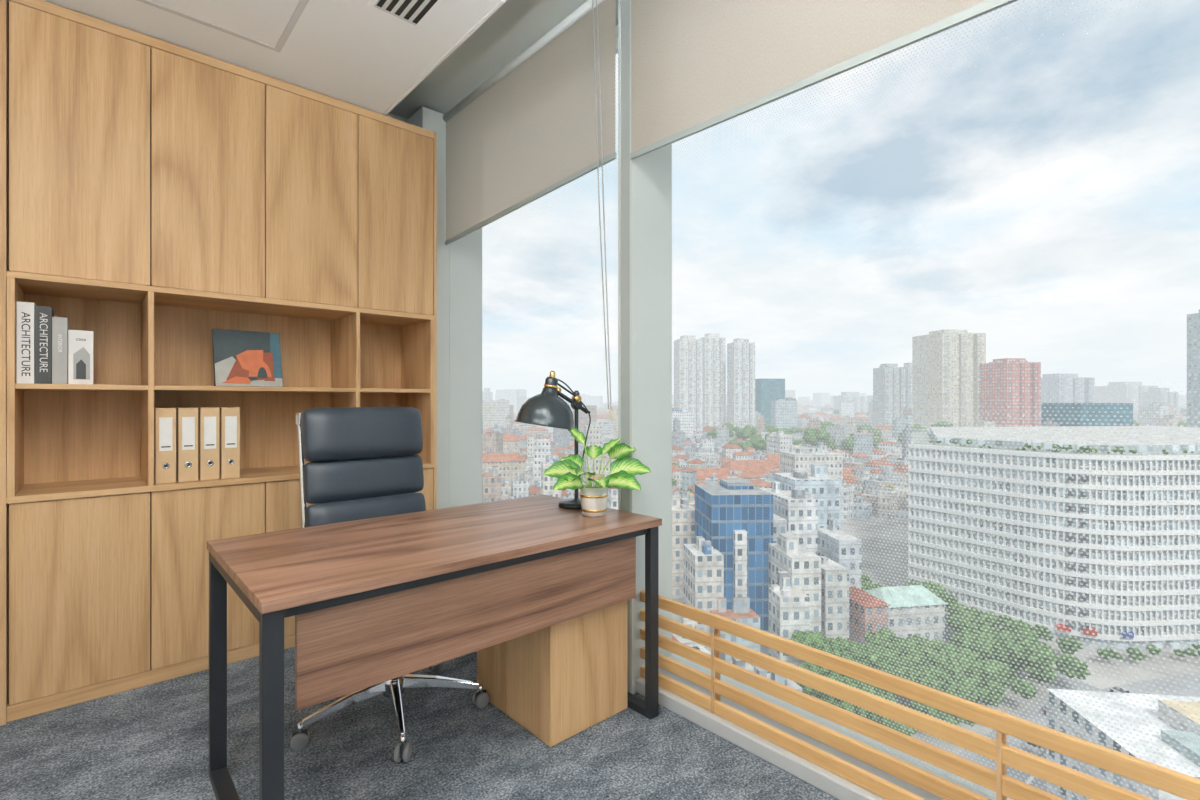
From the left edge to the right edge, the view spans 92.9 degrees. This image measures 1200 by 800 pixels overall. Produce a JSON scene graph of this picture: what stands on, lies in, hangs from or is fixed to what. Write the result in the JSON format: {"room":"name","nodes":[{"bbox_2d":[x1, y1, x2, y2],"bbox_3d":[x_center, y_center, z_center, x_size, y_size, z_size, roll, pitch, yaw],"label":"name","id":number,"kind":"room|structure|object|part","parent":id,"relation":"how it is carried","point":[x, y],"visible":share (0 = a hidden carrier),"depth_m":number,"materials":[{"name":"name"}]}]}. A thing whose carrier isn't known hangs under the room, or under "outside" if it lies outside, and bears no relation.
{"room":"office","nodes":[
{"label":"office","id":0,"kind":"room"},
{"bbox_2d":[44,0,500,113],"bbox_3d":[-0.407,-1.550,0.488,2.350,0.030,5.670,0,0,-42],"label":"ceiling","id":1,"kind":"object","parent":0,"point":[354,52],"depth_m":2.41,"materials":[{"name":"white paint"}]},
{"bbox_2d":[137,0,274,49],"bbox_3d":[-2.067,-1.533,1.906,1.786,0.003,0.024,0,0,-42],"label":"t-bar","id":2,"kind":"object","parent":1,"relation":"attached to","point":[156,5],"visible":1,"depth_m":2.32,"materials":[{"name":"white metal"}]},
{"bbox_2d":[274,0,308,52],"bbox_3d":[0.259,-1.533,0.646,0.024,0.003,5.012,0,0,-42],"label":"t-bar","id":3,"kind":"object","parent":1,"relation":"attached to","point":[302,4],"visible":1,"depth_m":2.33,"materials":[{"name":"white metal"}]},
{"bbox_2d":[368,0,444,27],"bbox_3d":[-0.574,-1.530,2.001,0.210,0.008,0.740,0,0,-42],"label":"ceiling air vent","id":4,"kind":"object","parent":1,"relation":"attached to","point":[415,13],"visible":1,"depth_m":2.22,"materials":[{"name":"white metal"}]},
{"bbox_2d":[386,113,407,121],"bbox_3d":[-2.044,-0.350,2.897,3.150,3.100,0.100,0,0,-42],"label":"wall","id":5,"kind":"structure","parent":0,"point":[388,114],"depth_m":3.54,"materials":[{"name":"white paint"}]},
{"bbox_2d":[0,647,838,799],"bbox_3d":[-0.147,1.275,0.723,3.250,0.150,5.870,0,0,-42],"label":"floor","id":6,"kind":"structure","parent":0,"point":[149,742],"depth_m":1.94,"materials":[{"name":"grey carpet"}]},
{"bbox_2d":[0,0,436,725],"bbox_3d":[-2.053,-0.165,2.529,2.641,2.730,0.430,0,0,-42],"label":"tall cabinet","id":7,"kind":"object","parent":6,"relation":"on","point":[157,195],"visible":0.78,"depth_m":2.50,"materials":[{"name":"brown wood"}]},
{"bbox_3d":[-2.327,-0.048,2.270,0.021,0.815,0.412,0,0,-42],"label":"shelf frame","id":8,"kind":"part","parent":7,"relation":"part of","materials":[{"name":"brown wood"}]},
{"bbox_2d":[16,301,92,383],"bbox_3d":[-2.203,-0.217,2.313,0.217,0.310,0.243,0,0,-42],"label":"books","id":9,"kind":"object","parent":7,"relation":"on","point":[47,351],"visible":0.99,"depth_m":2.21,"materials":[{"name":"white paper"}]},
{"bbox_2d":[34,303,34,383],"bbox_3d":[-2.250,-0.217,2.273,0.003,0.310,0.240,0,0,-42],"label":"book","id":10,"kind":"object","parent":9,"relation":"on","point":[34,303],"depth_m":2.19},
{"bbox_2d":[76,360,85,378],"bbox_3d":[-2.068,-0.123,2.272,0.029,0.078,0.001,0,0,-42],"label":"photo","id":11,"kind":"object","parent":9,"relation":"attached to","point":[80,366],"depth_m":2.27},
{"bbox_2d":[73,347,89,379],"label":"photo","id":12,"kind":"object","parent":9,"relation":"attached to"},
{"bbox_3d":[-2.053,-0.985,2.268,0.414,1.006,0.018,0,0,-42],"label":"door","id":13,"kind":"part","parent":7,"relation":"part of","materials":[{"name":"brown wood"}]},
{"bbox_3d":[-2.053,0.763,2.268,0.414,0.750,0.018,0,0,-42],"label":"door","id":14,"kind":"part","parent":7,"relation":"part of","materials":[{"name":"brown wood"}]},
{"bbox_2d":[15,383,147,390],"bbox_3d":[-2.175,-0.052,2.409,0.390,0.020,0.408,0,0,-42],"label":"shelf","id":15,"kind":"object","parent":7,"relation":"attached to","point":[18,386],"depth_m":2.28,"materials":[{"name":"brown wood"}]},
{"bbox_2d":[154,407,239,483],"bbox_3d":[-1.880,0.197,2.645,0.310,0.325,0.293,0,0,-42],"label":"binders","id":16,"kind":"object","parent":7,"relation":"on","point":[191,443],"visible":0.98,"depth_m":2.54,"materials":[{"name":"cardboard"}]},
{"bbox_3d":[-1.740,-0.985,2.550,0.421,1.006,0.018,0,0,-42],"label":"door","id":17,"kind":"part","parent":7,"relation":"part of","materials":[{"name":"brown wood"}]},
{"bbox_3d":[-1.740,0.763,2.550,0.421,0.750,0.018,0,0,-42],"label":"door","id":18,"kind":"part","parent":7,"relation":"part of","materials":[{"name":"brown wood"}]},
{"bbox_3d":[-1.849,-0.045,2.990,1.688,0.890,0.017,0,0,-42],"label":"panel","id":19,"kind":"part","parent":7,"relation":"part of","materials":[{"name":"brown wood"}]},
{"bbox_3d":[-1.708,-0.467,2.829,1.690,0.024,0.412,0,0,-42],"label":"shelf frame","id":20,"kind":"part","parent":7,"relation":"part of","materials":[{"name":"brown wood"}]},
{"bbox_3d":[-1.708,0.372,2.829,1.690,0.025,0.412,0,0,-42],"label":"shelf frame","id":21,"kind":"part","parent":7,"relation":"part of","materials":[{"name":"brown wood"}]},
{"bbox_2d":[212,328,282,386],"bbox_3d":[-1.738,-0.203,2.818,0.290,0.283,0.081,0,0,-44],"label":"abstract painting","id":22,"kind":"object","parent":7,"relation":"on","point":[240,358],"visible":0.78,"depth_m":2.81,"materials":[{"name":"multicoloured paint"}]},
{"bbox_2d":[154,385,355,392],"bbox_3d":[-1.709,-0.052,2.830,0.827,0.020,0.408,0,0,-42],"label":"shelf","id":23,"kind":"object","parent":7,"relation":"attached to","point":[157,388],"depth_m":2.79,"materials":[{"name":"brown wood"}]},
{"bbox_3d":[-1.425,0.763,2.835,0.421,0.750,0.018,0,0,-42],"label":"door","id":24,"kind":"part","parent":7,"relation":"part of","materials":[{"name":"brown wood"}]},
{"bbox_3d":[-1.425,-0.985,2.835,0.421,1.006,0.018,0,0,-42],"label":"door","id":25,"kind":"part","parent":7,"relation":"part of","materials":[{"name":"brown wood"}]},
{"bbox_3d":[-1.111,-0.985,3.118,0.416,1.006,0.018,0,0,-42],"label":"door","id":26,"kind":"part","parent":7,"relation":"part of","materials":[{"name":"brown wood"}]},
{"bbox_2d":[360,388,429,392],"bbox_3d":[-1.242,-0.052,3.252,0.390,0.020,0.408,0,0,-42],"label":"shelf","id":27,"kind":"object","parent":7,"relation":"attached to","point":[362,390],"depth_m":3.14,"materials":[{"name":"brown wood"}]},
{"bbox_3d":[-1.089,-0.048,3.388,0.020,0.815,0.412,0,0,-42],"label":"shelf frame","id":28,"kind":"part","parent":7,"relation":"part of","materials":[{"name":"brown wood"}]},
{"bbox_3d":[-1.111,0.763,3.118,0.416,0.750,0.018,0,0,-42],"label":"door","id":29,"kind":"part","parent":7,"relation":"part of","materials":[{"name":"brown wood"}]},
{"bbox_3d":[-1.082,-0.165,3.412,0.017,2.730,0.422,0,0,-42],"label":"panel","id":30,"kind":"part","parent":7,"relation":"part of","materials":[{"name":"brown wood"}]},
{"bbox_2d":[290,407,488,762],"bbox_3d":[-0.840,0.615,2.195,0.661,1.170,0.761,0,0,-42],"label":"office chair","id":31,"kind":"object","parent":6,"relation":"on","point":[363,464],"visible":0.38,"depth_m":2.30,"materials":[{"name":"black leather"}]},
{"bbox_3d":[-1.036,1.135,1.968,0.016,0.040,0.016,0,0,-42],"label":"caster stem","id":32,"kind":"part","parent":31,"relation":"part of","materials":[{"name":"silver metal"}]},
{"bbox_2d":[292,729,307,737],"bbox_3d":[-1.036,1.160,1.968,0.048,0.038,0.012,0,0,-20],"label":"hood","id":33,"kind":"object","parent":31,"relation":"attached to","point":[299,733],"depth_m":1.96,"materials":[{"name":"plastic"}]},
{"bbox_3d":[-1.016,0.442,2.092,0.022,0.688,0.628,0,0,-42],"label":"frame","id":34,"kind":"part","parent":31,"relation":"part of","materials":[{"name":"silver metal"}]},
{"bbox_2d":[301,407,422,461],"bbox_3d":[-0.993,0.140,2.413,0.485,0.216,0.115,0,-10,-42],"label":"cushion","id":35,"kind":"object","parent":31,"relation":"on","point":[329,434],"depth_m":2.35,"materials":[{"name":"black leather"}]},
{"bbox_2d":[303,455,423,503],"bbox_3d":[-0.980,0.328,2.399,0.485,0.170,0.085,0,-10,-42],"label":"cushion","id":36,"kind":"object","parent":31,"relation":"on","point":[327,479],"depth_m":2.34,"materials":[{"name":"black leather"}]},
{"bbox_2d":[305,493,425,526],"bbox_3d":[-0.962,0.492,2.378,0.485,0.170,0.085,0,-10,-42],"label":"cushion","id":37,"kind":"object","parent":31,"relation":"on","point":[337,509],"depth_m":2.33,"materials":[{"name":"black leather"}]},
{"bbox_3d":[-0.655,1.135,1.894,0.016,0.040,0.016,0,0,-42],"label":"caster stem","id":38,"kind":"part","parent":31,"relation":"part of","materials":[{"name":"silver metal"}]},
{"bbox_2d":[399,740,406,758],"bbox_3d":[-0.655,1.160,1.894,0.012,0.038,0.048,0,0,-2],"label":"hood","id":39,"kind":"object","parent":31,"relation":"attached to","point":[403,743],"depth_m":1.87,"materials":[{"name":"plastic"}]},
{"bbox_3d":[-0.467,1.135,2.234,0.016,0.040,0.016,0,0,-42],"label":"caster stem","id":40,"kind":"part","parent":31,"relation":"part of","materials":[{"name":"silver metal"}]},
{"bbox_2d":[475,689,486,702],"bbox_3d":[-0.467,1.160,2.234,0.048,0.038,0.012,0,0,-41],"label":"caster wheel","id":41,"kind":"object","parent":31,"relation":"attached to","point":[480,695],"depth_m":2.22,"materials":[{"name":"plastic"}]},
{"bbox_2d":[207,494,661,799],"bbox_3d":[-0.511,0.825,1.992,1.334,0.750,0.752,0,0,-42],"label":"office desk","id":42,"kind":"object","parent":6,"relation":"on","point":[372,601],"visible":0.92,"depth_m":1.70,"materials":[{"name":"brown wood"}]},
{"bbox_3d":[-1.219,0.838,1.819,0.045,0.724,0.030,0,0,-42],"label":"leg","id":43,"kind":"part","parent":42,"relation":"part of","materials":[{"name":"black metal"}]},
{"bbox_3d":[-0.750,0.838,1.302,0.045,0.724,0.030,0,0,-42],"label":"leg","id":44,"kind":"part","parent":42,"relation":"part of","materials":[{"name":"black metal"}]},
{"bbox_3d":[-0.286,0.493,1.745,1.232,0.026,0.025,0,0,-42],"label":"rail","id":45,"kind":"part","parent":42,"relation":"part of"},
{"bbox_3d":[-0.301,0.616,1.762,1.163,0.259,0.018,0,0,-42],"label":"modesty panel","id":46,"kind":"part","parent":42,"relation":"part of","materials":[{"name":"brown wood"}]},
{"bbox_2d":[514,371,590,508],"bbox_3d":[-0.183,0.164,2.368,0.353,0.570,0.252,0,0,-34],"label":"desk lamp","id":47,"kind":"object","parent":42,"relation":"on","point":[547,408],"visible":0.94,"depth_m":2.29,"materials":[{"name":"metal"}]},
{"bbox_3d":[-0.215,0.031,2.341,0.250,0.146,0.250,10,-2,-34],"label":"lamp shade","id":48,"kind":"part","parent":47,"relation":"part of","materials":[{"name":"metal"}]},
{"bbox_2d":[543,371,557,391],"bbox_3d":[-0.204,-0.077,2.344,0.062,0.087,0.062,0,0,-42],"label":"socket","id":49,"kind":"object","parent":47,"relation":"attached to","point":[551,383],"depth_m":2.32,"materials":[{"name":"black metal"}]},
{"bbox_3d":[-0.137,-0.040,2.391,0.134,0.084,0.009,0,0,-34],"label":"arm","id":50,"kind":"part","parent":47,"relation":"part of","materials":[{"name":"metal"}]},
{"bbox_3d":[-0.130,0.004,2.407,0.186,0.111,0.012,0,0,-34],"label":"arm","id":51,"kind":"part","parent":47,"relation":"part of","materials":[{"name":"metal"}]},
{"bbox_3d":[-0.127,0.130,2.410,0.211,0.441,0.026,0,0,-34],"label":"power cord","id":52,"kind":"part","parent":47,"relation":"part of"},
{"bbox_3d":[-0.120,0.004,2.392,0.186,0.111,0.012,0,0,-34],"label":"arm","id":53,"kind":"part","parent":47,"relation":"part of","materials":[{"name":"metal"}]},
{"bbox_3d":[-0.100,-0.005,2.416,0.032,0.032,0.036,0,0,-34],"label":"counter knob","id":54,"kind":"part","parent":47,"relation":"part of","materials":[{"name":"gold metal"}]},
{"bbox_2d":[544,427,650,516],"bbox_3d":[0.003,0.276,2.219,0.361,0.348,0.326,0,0,-42],"label":"potted plant","id":55,"kind":"object","parent":42,"relation":"on","point":[593,497],"visible":1,"depth_m":2.22,"materials":[{"name":"green plant"}]},
{"bbox_3d":[-0.024,0.394,2.232,0.110,0.112,0.110,0,0,-42],"label":"pot","id":56,"kind":"part","parent":55,"relation":"part of","materials":[{"name":"white ceramic"}]},
{"bbox_3d":[0.197,0.838,2.163,0.045,0.724,0.030,0,0,-42],"label":"leg","id":57,"kind":"part","parent":42,"relation":"part of","materials":[{"name":"black metal"}]},
{"bbox_2d":[477,601,626,746],"bbox_3d":[-0.203,0.890,2.277,0.374,0.620,0.512,0,0,-42],"label":"drawer pedestal","id":58,"kind":"object","parent":6,"relation":"on","point":[559,681],"visible":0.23,"depth_m":2.08,"materials":[{"name":"brown wood"}]},
{"bbox_3d":[-0.360,1.095,2.450,0.372,0.194,0.019,0,0,-42],"label":"drawer","id":59,"kind":"part","parent":58,"relation":"part of","materials":[{"name":"brown wood"}]},
{"bbox_2d":[406,106,448,508],"bbox_3d":[-1.075,-0.275,3.543,0.168,2.950,0.240,0,0,-42],"label":"wall","id":60,"kind":"structure","parent":0,"point":[425,118],"depth_m":3.48,"materials":[{"name":"grey paint"}]},
{"bbox_2d":[382,0,617,118],"bbox_3d":[0.756,-1.690,1.539,0.815,0.319,5.670,0,0,-42],"label":"ceiling","id":61,"kind":"structure","parent":0,"point":[511,27],"depth_m":2.86,"materials":[{"name":"white paint"}]},
{"bbox_2d":[443,0,616,244],"bbox_3d":[-0.440,-1.356,2.934,0.060,0.816,1.505,0,0,-42],"label":"roller blind","id":62,"kind":"object","parent":61,"relation":"hanging from","point":[528,131],"visible":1,"depth_m":2.80,"materials":[{"name":"fabric"}]},
{"bbox_2d":[592,0,615,418],"bbox_3d":[0.013,-0.820,2.408,0.053,1.800,0.109,0,0,-42],"label":"blind cord","id":63,"kind":"object","parent":62,"relation":"hanging from","point":[610,414],"visible":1,"depth_m":2.39,"materials":[{"name":"white plastic"}]},
{"bbox_2d":[630,0,1017,159],"bbox_3d":[0.812,-1.350,1.547,0.060,0.828,2.048,0,0,-42],"label":"roller blind","id":64,"kind":"object","parent":61,"relation":"hanging from","point":[697,66],"visible":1,"depth_m":1.90,"materials":[{"name":"fabric"}]},
{"bbox_2d":[636,653,1012,799],"bbox_3d":[0.938,1.173,1.703,0.325,0.055,5.670,0,0,-42],"label":"window sill","id":65,"kind":"structure","parent":0,"point":[830,783],"depth_m":1.90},
{"bbox_2d":[449,228,481,506],"bbox_3d":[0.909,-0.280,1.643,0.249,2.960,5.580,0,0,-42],"label":"wall column","id":66,"kind":"structure","parent":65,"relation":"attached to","point":[465,254],"depth_m":3.59,"materials":[{"name":"white paint"}]},
{"bbox_2d":[480,44,617,257],"bbox_3d":[-0.263,-0.315,3.097,0.001,2.870,1.520,0,0,-42],"label":"window","id":67,"kind":"structure","parent":66,"relation":"attached to","point":[616,44],"depth_m":2.99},
{"bbox_2d":[615,24,617,49],"bbox_3d":[-0.263,-1.730,3.097,0.060,0.060,1.520,0,0,-42],"label":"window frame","id":68,"kind":"structure","parent":66,"relation":"attached to","point":[616,26],"depth_m":2.68,"materials":[{"name":"grey metal"}]},
{"bbox_2d":[669,0,1199,799],"bbox_3d":[0.988,-0.315,1.711,0.001,2.870,2.055,0,0,-42],"label":"window","id":69,"kind":"structure","parent":66,"relation":"attached to","point":[1177,421],"depth_m":1.56,"materials":[{"name":"clear glass"}]},
{"bbox_2d":[618,0,671,693],"bbox_3d":[0.195,-0.280,2.433,0.249,2.960,0.082,0,0,-42],"label":"window mullion","id":70,"kind":"object","parent":65,"relation":"on","point":[645,181],"depth_m":2.37,"materials":[{"name":"grey metal"}]},
{"bbox_2d":[667,654,1011,799],"bbox_3d":[0.988,1.130,1.711,0.060,0.040,2.055,0,0,-42],"label":"frame","id":71,"kind":"object","parent":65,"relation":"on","point":[723,678],"visible":0.33,"depth_m":1.91,"materials":[{"name":"grey metal"}]},
{"bbox_2d":[640,590,1199,799],"bbox_3d":[0.924,0.967,1.535,0.040,0.357,5.400,0,0,-42],"label":"rail","id":72,"kind":"object","parent":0,"point":[1162,778],"depth_m":1.65,"materials":[{"name":"brown wood"}]},
{"label":"outside","id":73,"kind":"structure","parent":0,"visible":0},
{"bbox_2d":[531,476,1199,754],"bbox_3d":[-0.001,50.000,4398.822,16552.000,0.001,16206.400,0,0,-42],"label":"ground","id":74,"kind":"structure","parent":73,"point":[765,650],"depth_m":111.10,"materials":[{"name":"white concrete"}]},
{"bbox_2d":[482,433,945,644],"bbox_3d":[33.948,37.480,322.638,254.088,25.040,355.400,0,0,-42],"label":"buildings","id":75,"kind":"structure","parent":74,"relation":"on","point":[510,464],"depth_m":118.58},
{"bbox_2d":[695,479,772,630],"bbox_3d":[30.292,34.500,130.965,20.530,31.000,20.922,0,0,-42],"label":"glass office building","id":76,"kind":"structure","parent":74,"relation":"on","point":[717,506],"depth_m":123.18,"materials":[{"name":"blue glass"}]},
{"bbox_2d":[672,445,860,639],"bbox_3d":[65.896,33.427,189.427,166.344,33.145,90.259,0,0,-42],"label":"apartment buildings","id":77,"kind":"structure","parent":74,"relation":"on","point":[698,568],"depth_m":122.97},
{"bbox_2d":[482,389,1186,691],"bbox_3d":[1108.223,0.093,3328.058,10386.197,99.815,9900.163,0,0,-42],"label":"houses","id":78,"kind":"structure","parent":74,"relation":"on","point":[540,446],"depth_m":373.92},
{"bbox_2d":[482,310,1199,431],"bbox_3d":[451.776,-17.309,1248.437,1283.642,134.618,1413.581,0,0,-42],"label":"apartment towers","id":79,"kind":"structure","parent":74,"relation":"on","point":[939,357],"depth_m":676.58,"materials":[{"name":"grey concrete"}]},
{"bbox_2d":[755,379,1132,425],"bbox_3d":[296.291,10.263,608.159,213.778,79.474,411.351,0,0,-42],"label":"glass office building","id":80,"kind":"structure","parent":74,"relation":"on","point":[766,390],"depth_m":412.68,"materials":[{"name":"glass"}]},
{"bbox_2d":[767,573,1199,735],"bbox_3d":[104.192,45.057,113.902,153.033,8.653,124.270,0,0,-42],"label":"park trees","id":81,"kind":"object","parent":74,"relation":"on","point":[803,634],"visible":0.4,"depth_m":96.08,"materials":[{"name":"green plant"}]},
{"bbox_2d":[908,426,1199,651],"bbox_3d":[159.580,29.700,159.470,156.532,40.600,131.318,0,0,-42],"label":"office building","id":82,"kind":"structure","parent":74,"relation":"on","point":[1160,428],"depth_m":118.20,"materials":[{"name":"concrete"},{"name":"glass"}]},
{"bbox_2d":[929,439,1193,454],"bbox_3d":[144.394,10.050,130.626,89.270,2.129,100.370,0,0,-42],"label":"garden plants","id":83,"kind":"object","parent":82,"relation":"on","point":[953,441],"visible":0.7,"depth_m":117.79,"materials":[{"name":"green plant"}]},
{"bbox_2d":[1046,688,1199,799],"bbox_3d":[79.979,41.000,57.984,47.513,18.000,51.220,0,0,-42],"label":"flat-roofed building","id":84,"kind":"structure","parent":74,"relation":"on","point":[1154,697],"depth_m":61.73,"materials":[{"name":"white concrete"}]},
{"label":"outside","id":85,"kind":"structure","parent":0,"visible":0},
{"bbox_2d":[672,408,1186,638],"bbox_3d":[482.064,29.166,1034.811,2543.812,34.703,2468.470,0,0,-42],"label":"trees","id":86,"kind":"object","parent":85,"point":[762,444],"visible":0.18,"depth_m":482.70,"materials":[{"name":"green plant"}]},
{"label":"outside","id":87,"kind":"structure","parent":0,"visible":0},
{"bbox_2d":[958,673,1199,790],"bbox_3d":[150.978,49.900,90.396,204.008,0.001,122.542,0,0,-42],"label":"asphalt road","id":88,"kind":"structure","parent":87,"point":[1189,681],"depth_m":92.19,"materials":[{"name":"grey asphalt"}]},
{"bbox_2d":[1025,776,1033,783],"bbox_3d":[149.985,49.800,88.524,198.881,0.001,108.436,0,0,-42],"label":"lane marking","id":89,"kind":"object","parent":88,"relation":"on","point":[1030,777],"depth_m":74.61,"materials":[{"name":"paint"}]},
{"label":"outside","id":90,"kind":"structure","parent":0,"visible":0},
{"bbox_2d":[1023,686,1163,755],"bbox_3d":[138.432,49.050,85.480,180.878,1.300,98.456,0,0,-42],"label":"cars","id":91,"kind":"object","parent":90,"point":[1113,688],"visible":0.12,"depth_m":80.71,"materials":[{"name":"metal"}]},
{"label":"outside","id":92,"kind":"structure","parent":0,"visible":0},
{"bbox_2d":[945,621,1105,691],"bbox_3d":[66.664,49.850,176.055,94.222,0.001,151.441,0,0,-42],"label":"asphalt road","id":93,"kind":"structure","parent":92,"point":[946,627],"depth_m":100.22,"materials":[{"name":"grey asphalt"}]}
]}

